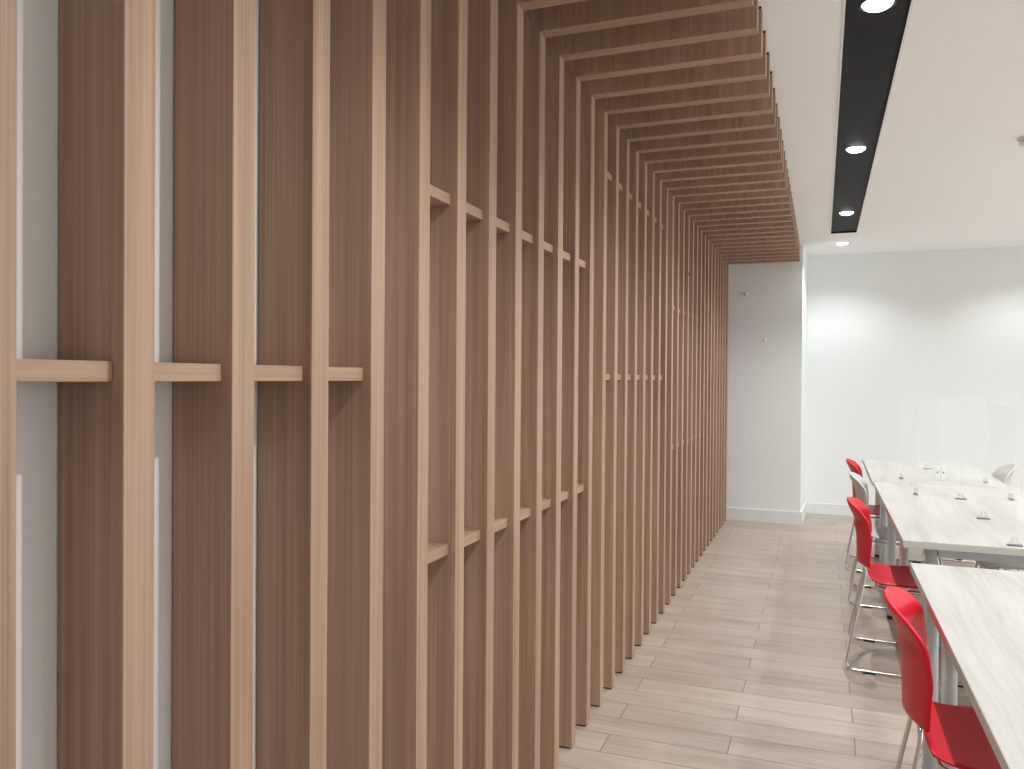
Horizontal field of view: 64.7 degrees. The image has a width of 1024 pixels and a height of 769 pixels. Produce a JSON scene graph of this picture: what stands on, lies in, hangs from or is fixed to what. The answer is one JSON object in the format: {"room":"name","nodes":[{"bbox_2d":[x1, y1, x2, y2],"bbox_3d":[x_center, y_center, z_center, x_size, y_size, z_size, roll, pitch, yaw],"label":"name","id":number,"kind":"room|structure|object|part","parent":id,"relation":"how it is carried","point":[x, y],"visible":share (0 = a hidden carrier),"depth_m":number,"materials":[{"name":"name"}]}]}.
{"room":"open-plan office","nodes":[
{"label":"open-plan office","id":0,"kind":"room"},
{"bbox_2d":[16,0,259,768],"bbox_3d":[0.053,0.030,2.991,0.100,2.638,12.025,1,1,21],"label":"wall","id":1,"kind":"structure","parent":0,"point":[37,20],"depth_m":1.09,"materials":[{"name":"grey paint"}]},
{"bbox_2d":[155,362,221,381],"bbox_3d":[-0.524,-0.018,1.201,0.099,0.027,0.154,1,1,21],"label":"shelf","id":2,"kind":"object","parent":1,"relation":"attached to","point":[164,372],"visible":0.52,"depth_m":1.19,"materials":[{"name":"laminate"}]},
{"bbox_2d":[254,365,301,380],"bbox_3d":[-0.449,-0.020,1.396,0.099,0.027,0.154,1,1,21],"label":"shelf","id":3,"kind":"object","parent":1,"relation":"attached to","point":[261,372],"visible":0.48,"depth_m":1.38,"materials":[{"name":"laminate"}]},
{"bbox_2d":[328,367,362,380],"bbox_3d":[-0.375,-0.021,1.589,0.099,0.027,0.150,1,1,21],"label":"shelf","id":4,"kind":"object","parent":1,"relation":"attached to","point":[334,373],"visible":0.3,"depth_m":1.58,"materials":[{"name":"laminate"}]},
{"bbox_2d":[428,542,447,563],"bbox_3d":[-0.232,0.413,1.974,0.099,0.027,0.150,1,1,21],"label":"shelf","id":5,"kind":"object","parent":1,"relation":"attached to","point":[436,551],"visible":0.3,"depth_m":1.98,"materials":[{"name":"laminate"}]},
{"bbox_2d":[430,184,449,206],"bbox_3d":[-0.226,-0.461,1.967,0.099,0.027,0.150,1,1,21],"label":"shelf","id":6,"kind":"object","parent":1,"relation":"attached to","point":[438,197],"visible":0.3,"depth_m":1.98,"materials":[{"name":"laminate"}]},
{"bbox_2d":[464,528,479,546],"bbox_3d":[-0.159,0.412,2.166,0.099,0.027,0.151,1,1,21],"label":"shelf","id":7,"kind":"object","parent":1,"relation":"attached to","point":[471,536],"visible":0.3,"depth_m":2.17,"materials":[{"name":"laminate"}]},
{"bbox_2d":[466,202,482,220],"bbox_3d":[-0.153,-0.462,2.158,0.099,0.027,0.151,1,1,21],"label":"shelf","id":8,"kind":"object","parent":1,"relation":"attached to","point":[473,213],"visible":0.3,"depth_m":2.16,"materials":[{"name":"laminate"}]},
{"bbox_2d":[494,517,507,532],"bbox_3d":[-0.086,0.410,2.357,0.099,0.027,0.152,1,1,21],"label":"shelf","id":9,"kind":"object","parent":1,"relation":"attached to","point":[500,523],"visible":0.24,"depth_m":2.36,"materials":[{"name":"laminate"}]},
{"bbox_2d":[496,217,509,233],"bbox_3d":[-0.080,-0.464,2.350,0.099,0.027,0.152,1,1,21],"label":"shelf","id":10,"kind":"object","parent":1,"relation":"attached to","point":[502,226],"visible":0.24,"depth_m":2.36,"materials":[{"name":"laminate"}]},
{"bbox_2d":[520,507,530,520],"bbox_3d":[-0.012,0.409,2.550,0.099,0.027,0.152,1,1,21],"label":"shelf","id":11,"kind":"object","parent":1,"relation":"attached to","point":[525,512],"visible":0.24,"depth_m":2.56,"materials":[{"name":"laminate"}]},
{"bbox_2d":[522,230,532,243],"bbox_3d":[-0.006,-0.465,2.542,0.099,0.027,0.152,1,1,21],"label":"shelf","id":12,"kind":"object","parent":1,"relation":"attached to","point":[527,238],"visible":0.24,"depth_m":2.55,"materials":[{"name":"laminate"}]},
{"bbox_2d":[542,498,550,509],"bbox_3d":[0.061,0.408,2.742,0.099,0.027,0.152,1,1,21],"label":"shelf","id":13,"kind":"object","parent":1,"relation":"attached to","point":[546,503],"visible":0.24,"depth_m":2.75,"materials":[{"name":"laminate"}]},
{"bbox_2d":[544,241,552,253],"bbox_3d":[0.068,-0.466,2.734,0.099,0.027,0.152,1,1,21],"label":"shelf","id":14,"kind":"object","parent":1,"relation":"attached to","point":[548,248],"visible":0.24,"depth_m":2.75,"materials":[{"name":"laminate"}]},
{"bbox_2d":[561,491,567,500],"bbox_3d":[0.135,0.407,2.935,0.099,0.027,0.152,1,1,21],"label":"shelf","id":15,"kind":"object","parent":1,"relation":"attached to","point":[564,494],"visible":0.24,"depth_m":2.95,"materials":[{"name":"laminate"}]},
{"bbox_2d":[563,251,569,261],"bbox_3d":[0.141,-0.467,2.927,0.099,0.027,0.152,1,1,21],"label":"shelf","id":16,"kind":"object","parent":1,"relation":"attached to","point":[566,256],"visible":0.24,"depth_m":2.94,"materials":[{"name":"laminate"}]},
{"bbox_2d":[577,484,583,493],"bbox_3d":[0.209,0.406,3.127,0.099,0.027,0.152,1,1,21],"label":"shelf","id":17,"kind":"object","parent":1,"relation":"attached to","point":[580,487],"visible":0.24,"depth_m":3.14,"materials":[{"name":"laminate"}]},
{"bbox_2d":[579,259,584,268],"bbox_3d":[0.215,-0.468,3.119,0.099,0.027,0.152,1,1,21],"label":"shelf","id":18,"kind":"object","parent":1,"relation":"attached to","point":[581,262],"visible":0.24,"depth_m":3.13,"materials":[{"name":"laminate"}]},
{"bbox_2d":[607,171,611,181],"bbox_3d":[0.365,-0.906,3.500,0.099,0.027,0.152,1,1,21],"label":"shelf","id":19,"kind":"object","parent":1,"relation":"attached to","point":[609,176],"visible":0.24,"depth_m":3.52,"materials":[{"name":"laminate"}]},
{"bbox_2d":[726,246,807,511],"bbox_3d":[2.509,0.001,8.114,0.826,2.638,0.700,1,1,21],"label":"wall","id":20,"kind":"structure","parent":0,"point":[766,394],"depth_m":7.77,"materials":[{"name":"white paint"}]},
{"bbox_2d":[726,502,887,524],"bbox_3d":[5.366,1.291,7.022,6.969,0.118,0.712,1,1,21],"label":"baseboard","id":21,"kind":"structure","parent":20,"relation":"attached to","point":[740,514],"depth_m":7.84,"materials":[{"name":"white paint"}]},
{"bbox_2d":[557,513,1023,768],"bbox_3d":[3.298,1.423,1.758,7.069,0.080,12.225,1,1,21],"label":"floor","id":22,"kind":"structure","parent":0,"point":[744,667],"depth_m":3.79,"materials":[{"name":"brown wood"}]},
{"bbox_2d":[0,0,16,768],"bbox_3d":[-0.321,0.048,0.796,0.766,2.636,0.053,1,1,21],"label":"wood slat","id":23,"kind":"object","parent":22,"relation":"on","point":[8,8],"visible":1,"depth_m":0.91,"materials":[{"name":"brown wood"}]},
{"bbox_2d":[16,359,111,381],"bbox_3d":[-0.597,-0.017,1.010,0.099,0.027,0.149,1,1,21],"label":"shelf","id":24,"kind":"object","parent":23,"relation":"attached to","point":[27,370],"visible":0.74,"depth_m":0.99,"materials":[{"name":"laminate"}]},
{"bbox_2d":[58,0,155,768],"bbox_3d":[-0.249,0.046,0.985,0.766,2.636,0.053,1,1,21],"label":"wood slat","id":25,"kind":"object","parent":22,"relation":"on","point":[107,48],"visible":1,"depth_m":1.08,"materials":[{"name":"brown wood"}]},
{"bbox_2d":[172,0,255,768],"bbox_3d":[-0.174,0.045,1.179,0.766,2.636,0.053,1,1,21],"label":"wood slat","id":26,"kind":"object","parent":22,"relation":"on","point":[215,40],"visible":1,"depth_m":1.27,"materials":[{"name":"brown wood"}]},
{"bbox_2d":[257,0,329,768],"bbox_3d":[-0.100,0.044,1.374,0.766,2.636,0.053,1,1,21],"label":"wood slat","id":27,"kind":"object","parent":22,"relation":"on","point":[292,542],"visible":1,"depth_m":1.47,"materials":[{"name":"brown wood"}]},
{"bbox_2d":[326,0,385,768],"bbox_3d":[-0.027,0.043,1.565,0.766,2.636,0.053,1,1,21],"label":"wood slat","id":28,"kind":"object","parent":22,"relation":"on","point":[357,153],"visible":0.88,"depth_m":1.65,"materials":[{"name":"brown wood"}]},
{"bbox_2d":[382,0,430,768],"bbox_3d":[0.046,0.042,1.756,0.766,2.636,0.053,1,1,21],"label":"wood slat","id":29,"kind":"object","parent":22,"relation":"on","point":[408,22],"visible":0.75,"depth_m":1.84,"materials":[{"name":"brown wood"}]},
{"bbox_2d":[426,0,467,768],"bbox_3d":[0.119,0.040,1.947,0.766,2.636,0.053,1,1,21],"label":"wood slat","id":30,"kind":"object","parent":22,"relation":"on","point":[448,112],"visible":0.62,"depth_m":2.03,"materials":[{"name":"brown wood"}]},
{"bbox_2d":[463,0,497,768],"bbox_3d":[0.193,0.039,2.138,0.766,2.636,0.053,1,1,21],"label":"wood slat","id":31,"kind":"object","parent":22,"relation":"on","point":[482,15],"visible":0.62,"depth_m":2.22,"materials":[{"name":"brown wood"}]},
{"bbox_2d":[493,0,586,768],"bbox_3d":[0.266,0.038,2.331,0.766,2.636,0.053,1,1,21],"label":"wood slat","id":32,"kind":"object","parent":22,"relation":"on","point":[510,12],"visible":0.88,"depth_m":2.41,"materials":[{"name":"brown wood"}]},
{"bbox_2d":[518,0,752,768],"bbox_3d":[0.340,0.037,2.523,0.766,2.636,0.053,1,1,21],"label":"wood slat","id":33,"kind":"object","parent":22,"relation":"on","point":[539,24],"visible":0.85,"depth_m":2.60,"materials":[{"name":"brown wood"}]},
{"bbox_2d":[540,0,758,768],"bbox_3d":[0.413,0.035,2.715,0.766,2.636,0.053,1,1,21],"label":"wood slat","id":34,"kind":"object","parent":22,"relation":"on","point":[740,22],"visible":0.54,"depth_m":2.79,"materials":[{"name":"brown wood"}]},
{"bbox_2d":[559,7,762,748],"bbox_3d":[0.487,0.034,2.908,0.766,2.636,0.053,1,1,21],"label":"wood slat","id":35,"kind":"object","parent":22,"relation":"on","point":[749,47],"visible":0.56,"depth_m":2.98,"materials":[{"name":"brown wood"}]},
{"bbox_2d":[576,31,766,726],"bbox_3d":[0.561,0.033,3.100,0.766,2.636,0.053,1,1,21],"label":"wood slat","id":36,"kind":"object","parent":22,"relation":"on","point":[753,69],"visible":0.55,"depth_m":3.18,"materials":[{"name":"brown wood"}]},
{"bbox_2d":[590,52,769,706],"bbox_3d":[0.634,0.032,3.293,0.766,2.636,0.053,1,1,21],"label":"wood slat","id":37,"kind":"object","parent":22,"relation":"on","point":[754,89],"visible":0.52,"depth_m":3.37,"materials":[{"name":"brown wood"}]},
{"bbox_2d":[603,71,772,688],"bbox_3d":[0.708,0.031,3.485,0.766,2.636,0.053,1,1,21],"label":"wood slat","id":38,"kind":"object","parent":22,"relation":"on","point":[758,106],"visible":0.5,"depth_m":3.56,"materials":[{"name":"brown wood"}]},
{"bbox_2d":[615,88,775,672],"bbox_3d":[0.782,0.029,3.677,0.766,2.636,0.053,1,1,21],"label":"wood slat","id":39,"kind":"object","parent":22,"relation":"on","point":[762,121],"visible":0.5,"depth_m":3.75,"materials":[{"name":"brown wood"}]},
{"bbox_2d":[625,103,777,658],"bbox_3d":[0.855,0.028,3.870,0.766,2.636,0.053,1,1,21],"label":"wood slat","id":40,"kind":"object","parent":22,"relation":"on","point":[768,134],"visible":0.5,"depth_m":3.94,"materials":[{"name":"brown wood"}]},
{"bbox_2d":[635,117,779,645],"bbox_3d":[0.929,0.027,4.062,0.766,2.636,0.053,1,1,21],"label":"wood slat","id":41,"kind":"object","parent":22,"relation":"on","point":[769,146],"visible":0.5,"depth_m":4.14,"materials":[{"name":"brown wood"}]},
{"bbox_2d":[643,129,781,633],"bbox_3d":[1.002,0.026,4.255,0.766,2.636,0.053,1,1,21],"label":"wood slat","id":42,"kind":"object","parent":22,"relation":"on","point":[767,158],"visible":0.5,"depth_m":4.33,"materials":[{"name":"brown wood"}]},
{"bbox_2d":[651,141,783,623],"bbox_3d":[1.076,0.025,4.447,0.766,2.636,0.053,1,1,21],"label":"wood slat","id":43,"kind":"object","parent":22,"relation":"on","point":[775,167],"visible":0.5,"depth_m":4.52,"materials":[{"name":"brown wood"}]},
{"bbox_2d":[658,151,784,613],"bbox_3d":[1.150,0.023,4.639,0.766,2.636,0.053,1,1,21],"label":"wood slat","id":44,"kind":"object","parent":22,"relation":"on","point":[772,177],"visible":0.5,"depth_m":4.71,"materials":[{"name":"brown wood"}]},
{"bbox_2d":[665,160,786,603],"bbox_3d":[1.223,0.022,4.832,0.766,2.636,0.053,1,1,21],"label":"wood slat","id":45,"kind":"object","parent":22,"relation":"on","point":[782,185],"visible":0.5,"depth_m":4.91,"materials":[{"name":"brown wood"}]},
{"bbox_2d":[671,169,787,595],"bbox_3d":[1.297,0.021,5.024,0.766,2.636,0.053,1,1,21],"label":"wood slat","id":46,"kind":"object","parent":22,"relation":"on","point":[773,193],"visible":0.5,"depth_m":5.10,"materials":[{"name":"brown wood"}]},
{"bbox_2d":[677,177,789,587],"bbox_3d":[1.371,0.020,5.216,0.766,2.636,0.053,1,1,21],"label":"wood slat","id":47,"kind":"object","parent":22,"relation":"on","point":[780,200],"visible":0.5,"depth_m":5.29,"materials":[{"name":"brown wood"}]},
{"bbox_2d":[682,186,790,580],"bbox_3d":[1.444,0.018,5.409,0.766,2.636,0.053,1,1,21],"label":"wood slat","id":48,"kind":"object","parent":22,"relation":"on","point":[779,207],"visible":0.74,"depth_m":5.48,"materials":[{"name":"brown wood"}]},
{"bbox_2d":[687,193,791,573],"bbox_3d":[1.518,0.017,5.601,0.766,2.636,0.053,1,1,21],"label":"wood slat","id":49,"kind":"object","parent":22,"relation":"on","point":[693,219],"visible":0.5,"depth_m":5.67,"materials":[{"name":"brown wood"}]},
{"bbox_2d":[691,199,792,567],"bbox_3d":[1.591,0.016,5.794,0.766,2.636,0.053,1,1,21],"label":"wood slat","id":50,"kind":"object","parent":22,"relation":"on","point":[785,218],"visible":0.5,"depth_m":5.87,"materials":[{"name":"brown wood"}]},
{"bbox_2d":[695,205,793,561],"bbox_3d":[1.665,0.015,5.986,0.766,2.636,0.053,1,1,21],"label":"wood slat","id":51,"kind":"object","parent":22,"relation":"on","point":[778,224],"visible":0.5,"depth_m":6.06,"materials":[{"name":"brown wood"}]},
{"bbox_2d":[699,211,794,555],"bbox_3d":[1.739,0.014,6.178,0.766,2.636,0.053,1,1,21],"label":"wood slat","id":52,"kind":"object","parent":22,"relation":"on","point":[782,229],"visible":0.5,"depth_m":6.25,"materials":[{"name":"brown wood"}]},
{"bbox_2d":[703,227,794,550],"bbox_3d":[1.812,0.013,6.371,0.766,2.636,0.053,1,1,21],"label":"wood slat","id":53,"kind":"object","parent":22,"relation":"on","point":[779,234],"visible":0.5,"depth_m":6.44,"materials":[{"name":"brown wood"}]},
{"bbox_2d":[707,220,795,545],"bbox_3d":[1.886,0.011,6.563,0.766,2.636,0.053,1,1,21],"label":"wood slat","id":54,"kind":"object","parent":22,"relation":"on","point":[790,238],"visible":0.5,"depth_m":6.63,"materials":[{"name":"brown wood"}]},
{"bbox_2d":[710,224,796,540],"bbox_3d":[1.960,0.010,6.756,0.766,2.636,0.053,1,1,21],"label":"wood slat","id":55,"kind":"object","parent":22,"relation":"on","point":[775,243],"visible":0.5,"depth_m":6.83,"materials":[{"name":"brown wood"}]},
{"bbox_2d":[713,230,797,536],"bbox_3d":[2.033,0.009,6.948,0.766,2.636,0.053,1,1,21],"label":"wood slat","id":56,"kind":"object","parent":22,"relation":"on","point":[718,250],"visible":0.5,"depth_m":7.02,"materials":[{"name":"brown wood"}]},
{"bbox_2d":[716,248,797,532],"bbox_3d":[2.107,0.008,7.140,0.766,2.636,0.053,1,1,21],"label":"wood slat","id":57,"kind":"object","parent":22,"relation":"on","point":[793,249],"visible":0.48,"depth_m":7.21,"materials":[{"name":"brown wood"}]},
{"bbox_2d":[719,237,798,528],"bbox_3d":[2.180,0.006,7.333,0.766,2.636,0.053,1,1,21],"label":"wood slat","id":58,"kind":"object","parent":22,"relation":"on","point":[723,257],"visible":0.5,"depth_m":7.41,"materials":[{"name":"brown wood"}]},
{"bbox_2d":[721,242,799,524],"bbox_3d":[2.254,0.005,7.525,0.766,2.636,0.053,1,1,21],"label":"wood slat","id":59,"kind":"object","parent":22,"relation":"on","point":[794,256],"visible":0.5,"depth_m":7.60,"materials":[{"name":"brown wood"}]},
{"bbox_2d":[724,248,799,520],"bbox_3d":[2.328,0.004,7.718,0.766,2.636,0.053,1,1,21],"label":"wood slat","id":60,"kind":"object","parent":22,"relation":"on","point":[777,260],"visible":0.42,"depth_m":7.79,"materials":[{"name":"brown wood"}]},
{"bbox_2d":[845,458,924,572],"bbox_3d":[2.751,0.948,5.936,0.565,0.786,0.527,1,1,24],"label":"chair","id":61,"kind":"object","parent":22,"relation":"on","point":[853,466],"visible":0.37,"depth_m":5.95,"materials":[{"name":"red plastic"}]},
{"bbox_3d":[2.548,0.706,6.024,0.118,0.306,0.434,1,1,24],"label":"backrest","id":62,"kind":"part","parent":61,"relation":"part of","materials":[{"name":"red plastic"}]},
{"bbox_3d":[2.782,0.933,5.922,0.433,0.058,0.479,1,1,24],"label":"seat","id":63,"kind":"part","parent":61,"relation":"part of","materials":[{"name":"red plastic"}]},
{"bbox_3d":[2.753,1.094,5.936,0.559,0.486,0.523,1,1,24],"label":"sled frame","id":64,"kind":"part","parent":61,"relation":"part of","materials":[{"name":"silver metal"}]},
{"bbox_2d":[848,472,941,608],"bbox_3d":[2.402,0.954,5.042,0.565,0.786,0.527,1,1,24],"label":"chair","id":65,"kind":"object","parent":22,"relation":"on","point":[861,488],"visible":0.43,"depth_m":5.00,"materials":[{"name":"grey plastic"}]},
{"bbox_3d":[2.199,0.711,5.130,0.118,0.306,0.434,1,1,24],"label":"backrest","id":66,"kind":"part","parent":65,"relation":"part of","materials":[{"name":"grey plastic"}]},
{"bbox_3d":[2.433,0.939,5.028,0.433,0.058,0.479,1,1,24],"label":"seat","id":67,"kind":"part","parent":65,"relation":"part of","materials":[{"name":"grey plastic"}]},
{"bbox_3d":[2.404,1.100,5.042,0.559,0.486,0.523,1,1,24],"label":"sled frame","id":68,"kind":"part","parent":65,"relation":"part of","materials":[{"name":"silver metal"}]},
{"bbox_2d":[845,496,963,687],"bbox_3d":[1.932,0.960,3.942,0.565,0.786,0.527,1,1,24],"label":"chair","id":69,"kind":"object","parent":22,"relation":"on","point":[889,575],"visible":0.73,"depth_m":3.90,"materials":[{"name":"red plastic"}]},
{"bbox_3d":[1.729,0.718,4.030,0.118,0.306,0.434,1,1,24],"label":"backrest","id":70,"kind":"part","parent":69,"relation":"part of","materials":[{"name":"red plastic"}]},
{"bbox_3d":[1.963,0.946,3.928,0.433,0.058,0.479,1,1,24],"label":"seat","id":71,"kind":"part","parent":69,"relation":"part of","materials":[{"name":"red plastic"}]},
{"bbox_3d":[1.934,1.106,3.942,0.559,0.486,0.523,1,1,24],"label":"sled frame","id":72,"kind":"part","parent":69,"relation":"part of","materials":[{"name":"silver metal"}]},
{"bbox_2d":[863,459,1010,584],"bbox_3d":[2.932,0.980,5.737,0.773,0.730,1.540,1,1,21],"label":"dining table","id":73,"kind":"object","parent":22,"relation":"on","point":[960,474],"visible":0.55,"depth_m":5.55,"materials":[{"name":"white wood"}]},
{"bbox_3d":[2.845,0.979,6.286,0.045,0.679,0.045,1,1,21],"label":"leg","id":74,"kind":"part","parent":73,"relation":"part of","materials":[{"name":"white paint"}]},
{"bbox_3d":[2.499,0.985,5.445,0.045,0.679,0.045,1,1,21],"label":"leg","id":75,"kind":"part","parent":73,"relation":"part of","materials":[{"name":"white paint"}]},
{"bbox_2d":[935,465,945,479],"bbox_3d":[2.764,0.570,5.220,0.060,0.095,0.010,1,1,21],"label":"power outlet","id":76,"kind":"object","parent":73,"relation":"on","point":[937,467],"visible":1,"depth_m":5.22,"materials":[{"name":"white plastic"}]},
{"bbox_2d":[884,586,1000,768],"bbox_3d":[1.293,0.972,2.148,0.565,0.786,0.527,1,1,25],"label":"chair","id":77,"kind":"object","parent":22,"relation":"on","point":[955,736],"visible":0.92,"depth_m":2.14,"materials":[{"name":"red plastic"}]},
{"bbox_3d":[1.092,0.729,2.241,0.118,0.306,0.434,1,1,25],"label":"backrest","id":78,"kind":"part","parent":77,"relation":"part of","materials":[{"name":"red plastic"}]},
{"bbox_3d":[1.295,1.118,2.148,0.559,0.486,0.523,1,1,25],"label":"sled frame","id":79,"kind":"part","parent":77,"relation":"part of","materials":[{"name":"silver metal"}]},
{"bbox_3d":[1.323,0.957,2.133,0.433,0.058,0.479,1,1,25],"label":"seat","id":80,"kind":"part","parent":77,"relation":"part of","materials":[{"name":"red plastic"}]},
{"bbox_2d":[873,481,1023,618],"bbox_3d":[2.306,0.990,4.057,0.802,0.730,2.015,1,1,21],"label":"dining table","id":81,"kind":"object","parent":22,"relation":"on","point":[932,520],"visible":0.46,"depth_m":3.81,"materials":[{"name":"white wood"}]},
{"bbox_3d":[2.187,0.989,4.662,0.045,0.679,0.045,1,1,21],"label":"leg","id":82,"kind":"part","parent":81,"relation":"part of","materials":[{"name":"white paint"}]},
{"bbox_3d":[2.041,0.992,4.215,0.045,0.679,0.045,1,1,21],"label":"leg","id":83,"kind":"part","parent":81,"relation":"part of","materials":[{"name":"white paint"}]},
{"bbox_3d":[1.722,0.998,3.330,0.045,0.679,0.045,1,1,21],"label":"leg","id":84,"kind":"part","parent":81,"relation":"part of","materials":[{"name":"white paint"}]},
{"bbox_3d":[1.991,0.686,3.225,0.520,0.049,0.024,1,1,21],"label":"cross rail","id":85,"kind":"part","parent":81,"relation":"part of","materials":[{"name":"silver metal"}]},
{"bbox_2d":[955,498,1022,546],"bbox_3d":[2.201,0.357,3.772,0.054,0.540,1.355,1,1,21],"label":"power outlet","id":86,"kind":"object","parent":81,"relation":"on","point":[1007,544],"visible":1,"depth_m":3.75,"materials":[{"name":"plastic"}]},
{"bbox_2d":[910,563,1023,768],"bbox_3d":[1.457,1.004,1.879,0.802,0.730,1.800,1,1,21],"label":"dining table","id":87,"kind":"object","parent":22,"relation":"on","point":[977,614],"visible":0.89,"depth_m":2.13,"materials":[{"name":"white wood"}]},
{"bbox_3d":[1.437,1.001,2.776,0.045,0.679,0.045,1,1,21],"label":"leg","id":88,"kind":"part","parent":87,"relation":"part of","materials":[{"name":"white paint"}]},
{"bbox_3d":[1.369,1.003,2.534,0.045,0.679,0.045,1,1,21],"label":"leg","id":89,"kind":"part","parent":87,"relation":"part of","materials":[{"name":"white paint"}]},
{"bbox_2d":[922,463,1020,571],"bbox_3d":[3.316,0.953,5.857,0.565,0.786,0.527,1,1,21],"label":"chair","id":90,"kind":"object","parent":22,"relation":"on","point":[1003,473],"visible":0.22,"depth_m":5.88,"materials":[{"name":"grey plastic"}]},
{"bbox_3d":[3.312,1.099,5.860,0.559,0.486,0.523,1,1,21],"label":"sled frame","id":91,"kind":"part","parent":90,"relation":"part of","materials":[{"name":"silver metal"}]},
{"bbox_3d":[3.527,0.715,5.775,0.118,0.306,0.434,1,1,21],"label":"backrest","id":92,"kind":"part","parent":90,"relation":"part of","materials":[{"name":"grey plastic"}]},
{"bbox_2d":[975,560,1023,569],"bbox_3d":[2.759,0.963,4.304,0.565,0.786,0.527,1,1,21],"label":"chair","id":93,"kind":"object","parent":22,"relation":"on","point":[984,564],"visible":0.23,"depth_m":4.23,"materials":[{"name":"grey plastic"}]},
{"bbox_2d":[758,0,1023,255],"bbox_3d":[3.317,-1.280,1.734,7.069,0.050,12.225,1,1,21],"label":"ceiling","id":94,"kind":"structure","parent":0,"point":[948,171],"depth_m":4.05,"materials":[{"name":"paint"}]},
{"bbox_2d":[835,242,848,245],"bbox_3d":[3.059,-1.299,7.494,0.120,0.020,0.120,1,1,21],"label":"recessed light","id":95,"kind":"object","parent":94,"relation":"in","point":[839,243],"visible":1,"depth_m":7.47,"materials":[{"name":"white"}]},
{"bbox_2d":[830,0,913,233],"bbox_3d":[1.591,-1.295,3.661,0.220,0.026,7.098,1,1,21],"label":"trough","id":96,"kind":"object","parent":94,"relation":"attached to","point":[871,43],"visible":1,"depth_m":3.59,"materials":[{"name":"black metal"}]},
{"bbox_2d":[838,211,854,215],"bbox_3d":[2.554,-1.302,6.178,0.120,0.020,0.120,1,1,21],"label":"recessed light","id":97,"kind":"object","parent":96,"relation":"attached to","point":[845,213],"visible":1,"depth_m":6.15,"materials":[{"name":"white"}]},
{"bbox_2d":[844,146,867,152],"bbox_3d":[1.899,-1.292,4.467,0.120,0.020,0.120,1,1,21],"label":"recessed light","id":98,"kind":"object","parent":96,"relation":"attached to","point":[854,149],"visible":1,"depth_m":4.44,"materials":[{"name":"white"}]},
{"bbox_2d":[858,0,896,12],"bbox_3d":[1.240,-1.281,2.743,0.120,0.020,0.120,1,1,21],"label":"recessed light","id":99,"kind":"object","parent":96,"relation":"attached to","point":[872,6],"visible":1,"depth_m":2.73,"materials":[{"name":"white"}]},
{"bbox_2d":[1017,136,1023,146],"bbox_3d":[2.681,-1.260,4.197,0.104,0.043,0.104,1,1,21],"label":"smoke detector","id":100,"kind":"object","parent":94,"relation":"attached to","point":[1020,140],"visible":1,"depth_m":4.19,"materials":[{"name":"white plastic"}]},
{"bbox_2d":[805,246,1023,504],"bbox_3d":[5.521,0.029,7.390,6.969,2.638,0.100,1,1,21],"label":"wall","id":101,"kind":"structure","parent":0,"point":[912,355],"depth_m":7.94,"materials":[{"name":"white paint"}]}
]}

